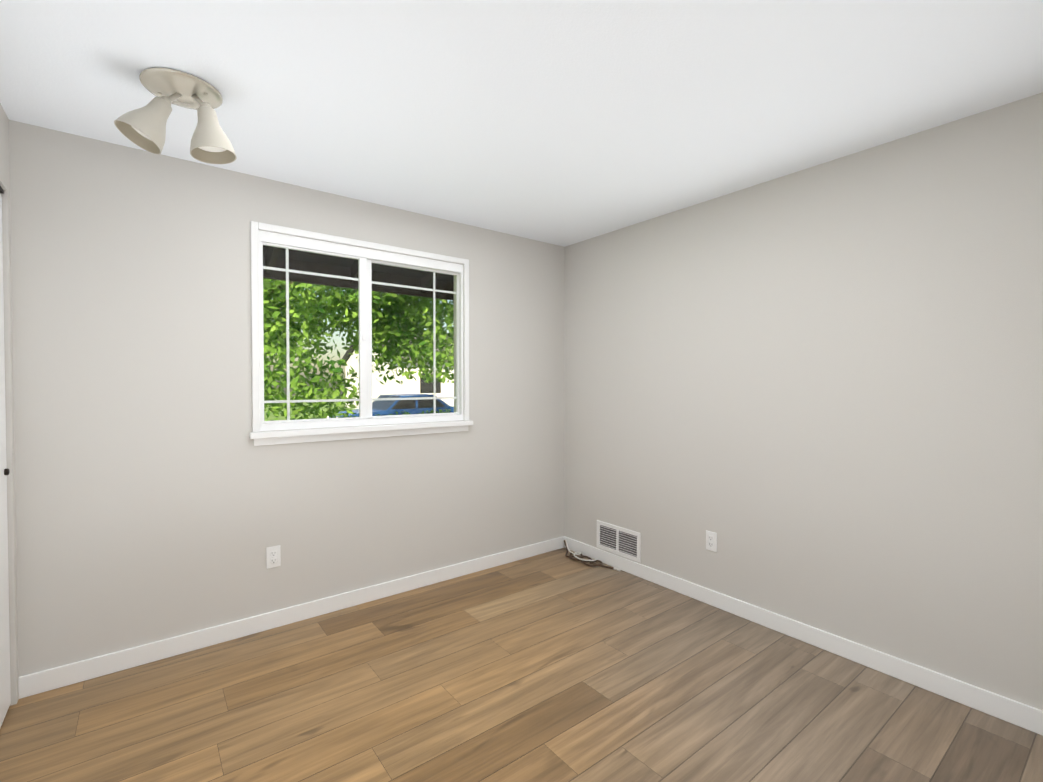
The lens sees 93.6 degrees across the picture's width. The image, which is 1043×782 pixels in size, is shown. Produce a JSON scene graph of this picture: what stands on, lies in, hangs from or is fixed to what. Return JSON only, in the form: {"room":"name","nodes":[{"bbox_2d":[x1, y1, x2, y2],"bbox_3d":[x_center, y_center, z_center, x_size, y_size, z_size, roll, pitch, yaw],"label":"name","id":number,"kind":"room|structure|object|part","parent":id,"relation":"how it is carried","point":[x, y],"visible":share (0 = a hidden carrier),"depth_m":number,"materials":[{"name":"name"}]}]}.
{"room":"empty bedroom","nodes":[
{"label":"empty bedroom","id":0,"kind":"room"},
{"bbox_2d":[0,103,18,705],"bbox_3d":[-1.239,0.114,0.486,0.500,2.440,3.600,-1,1,-38],"label":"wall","id":1,"kind":"structure","parent":0,"point":[8,340],"depth_m":2.03,"materials":[{"name":"white paint"}]},
{"bbox_2d":[0,186,10,727],"bbox_3d":[-1.540,0.252,1.236,0.059,2.115,1.946,-1,1,-38],"label":"closet door","id":2,"kind":"structure","parent":1,"relation":"in","point":[5,694],"depth_m":1.97,"materials":[{"name":"white painted wood"},{"name":"dark bronze metal"}]},
{"bbox_2d":[9,120,564,676],"bbox_3d":[-1.081,0.072,2.968,3.780,2.440,0.140,-1,1,-38],"label":"wall","id":3,"kind":"structure","parent":0,"point":[159,494],"depth_m":2.46,"materials":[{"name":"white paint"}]},
{"bbox_2d":[266,545,280,568],"bbox_3d":[-1.355,0.907,2.676,0.070,0.115,0.010,-1,1,-38],"label":"electrical outlet","id":4,"kind":"object","parent":3,"relation":"attached to","point":[273,558],"visible":1,"depth_m":2.67,"materials":[{"name":"white plastic"}]},
{"bbox_2d":[18,536,563,698],"bbox_3d":[-0.896,1.245,3.034,3.127,0.092,0.013,-1,1,-38],"label":"baseboard","id":5,"kind":"structure","parent":3,"relation":"attached to","point":[63,675],"depth_m":2.60,"materials":[{"name":"white wood"}]},
{"bbox_2d":[263,245,453,300],"bbox_3d":[-0.949,-1.112,3.778,7.000,0.580,0.990,-1,1,-38],"label":"eave","id":6,"kind":"object","parent":3,"relation":"attached to","point":[386,277],"depth_m":3.85,"materials":[{"name":"brown wood"}]},
{"bbox_2d":[249,221,472,445],"bbox_3d":[-0.912,-0.309,3.022,1.370,1.190,0.120,-1,1,-38],"label":"window unit","id":7,"kind":"structure","parent":3,"relation":"in","point":[365,257],"depth_m":2.97,"materials":[{"name":"white plastic"}]},
{"bbox_2d":[263,248,456,419],"bbox_3d":[-0.931,-0.321,3.046,1.220,0.957,0.033,-1,1,-38],"label":"grille","id":8,"kind":"object","parent":7,"relation":"attached to","point":[364,279],"depth_m":2.99,"materials":[{"name":"white plastic"}]},
{"bbox_3d":[-0.928,-0.321,3.042,1.220,0.957,0.032,-1,1,-38],"label":"glass","id":9,"kind":"part","parent":7,"relation":"part of","materials":[{"name":"clear glass"}]},
{"bbox_3d":[-0.899,0.249,3.014,1.370,0.073,0.075,-1,1,-38],"label":"sill","id":10,"kind":"part","parent":7,"relation":"part of","materials":[{"name":"white wood"}]},
{"bbox_2d":[0,548,1042,781],"bbox_3d":[0.005,1.367,1.466,4.440,0.100,4.400,-1,1,-38],"label":"floor","id":11,"kind":"structure","parent":0,"point":[557,665],"depth_m":2.03,"materials":[{"name":"brown wood"}]},
{"bbox_2d":[565,539,595,560],"bbox_3d":[0.420,1.223,3.761,0.125,0.066,0.376,-1,1,-38],"label":"coaxial cable","id":12,"kind":"object","parent":11,"relation":"on","point":[577,553],"visible":1,"depth_m":3.74,"materials":[{"name":"white plastic"}]},
{"bbox_2d":[564,540,613,568],"bbox_3d":[0.460,1.243,3.707,0.134,0.073,0.543,-1,1,-38],"label":"coaxial cable","id":13,"kind":"object","parent":11,"relation":"on","point":[591,562],"visible":0.92,"depth_m":3.64,"materials":[{"name":"brown plastic"}]},
{"bbox_2d":[0,0,1042,246],"bbox_3d":[0.005,-1.172,1.423,4.440,0.100,4.400,-1,1,-38],"label":"ceiling","id":14,"kind":"structure","parent":0,"point":[562,122],"depth_m":1.82,"materials":[{"name":"white paint"}]},
{"bbox_2d":[114,68,236,163],"bbox_3d":[-1.267,-0.993,1.802,0.359,0.269,0.300,-1,1,-38],"label":"spotlight fixture","id":15,"kind":"object","parent":14,"relation":"attached to","point":[144,127],"visible":1,"depth_m":1.77,"materials":[{"name":"beige metal"}]},
{"bbox_2d":[564,92,1042,710],"bbox_3d":[1.502,0.078,2.597,0.140,2.440,3.880,-1,1,-38],"label":"wall","id":16,"kind":"structure","parent":0,"point":[812,396],"depth_m":2.38,"materials":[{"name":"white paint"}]},
{"bbox_2d":[596,520,640,562],"bbox_3d":[0.692,1.080,3.538,0.016,0.205,0.410,-1,1,-38],"label":"air vent","id":17,"kind":"object","parent":16,"relation":"in","point":[620,541],"visible":1,"depth_m":3.53,"materials":[{"name":"white metal"}]},
{"bbox_2d":[706,530,716,551],"bbox_3d":[1.144,0.906,2.954,0.010,0.115,0.070,-1,1,-38],"label":"electrical outlet","id":18,"kind":"object","parent":16,"relation":"attached to","point":[711,541],"visible":1,"depth_m":2.95,"materials":[{"name":"white plastic"}]},
{"bbox_2d":[564,536,1042,735],"bbox_3d":[1.442,1.253,2.570,0.013,0.092,3.600,-1,1,-38],"label":"baseboard","id":19,"kind":"structure","parent":16,"relation":"attached to","point":[1022,715],"depth_m":2.38,"materials":[{"name":"white wood"}]},
{"label":"outside","id":20,"kind":"structure","parent":0,"visible":0},
{"bbox_2d":[264,395,354,420],"bbox_3d":[-15.618,1.280,35.986,100.000,0.200,69.840,-1,1,-38],"label":"lawn","id":21,"kind":"structure","parent":20,"point":[283,417],"depth_m":31.54,"materials":[{"name":"green plant"}]},
{"bbox_2d":[265,409,450,420],"bbox_3d":[-5.449,1.126,12.902,12.792,1.076,1.569,-1,1,-38],"label":"hedge","id":22,"kind":"object","parent":21,"relation":"on","point":[405,413],"depth_m":14.41,"materials":[{"name":"green plant"}]},
{"bbox_2d":[263,278,453,420],"bbox_3d":[-2.649,-1.916,7.168,6.064,7.187,5.209,-1,1,-38],"label":"tree","id":23,"kind":"object","parent":21,"relation":"on","point":[387,330],"depth_m":6.66,"materials":[{"name":"green plant"}]},
{"bbox_2d":[327,393,453,417],"bbox_3d":[-4.333,0.822,17.050,4.410,1.420,1.802,-1,1,-38],"label":"car","id":24,"kind":"object","parent":21,"relation":"on","point":[388,404],"depth_m":16.52,"materials":[{"name":"blue paint"}]},
{"bbox_2d":[338,333,453,408],"bbox_3d":[-4.869,-1.494,35.911,13.800,5.350,10.000,-1,1,-38],"label":"house","id":25,"kind":"structure","parent":21,"relation":"on","point":[410,383],"depth_m":30.13,"materials":[{"name":"white paint"}]}
]}

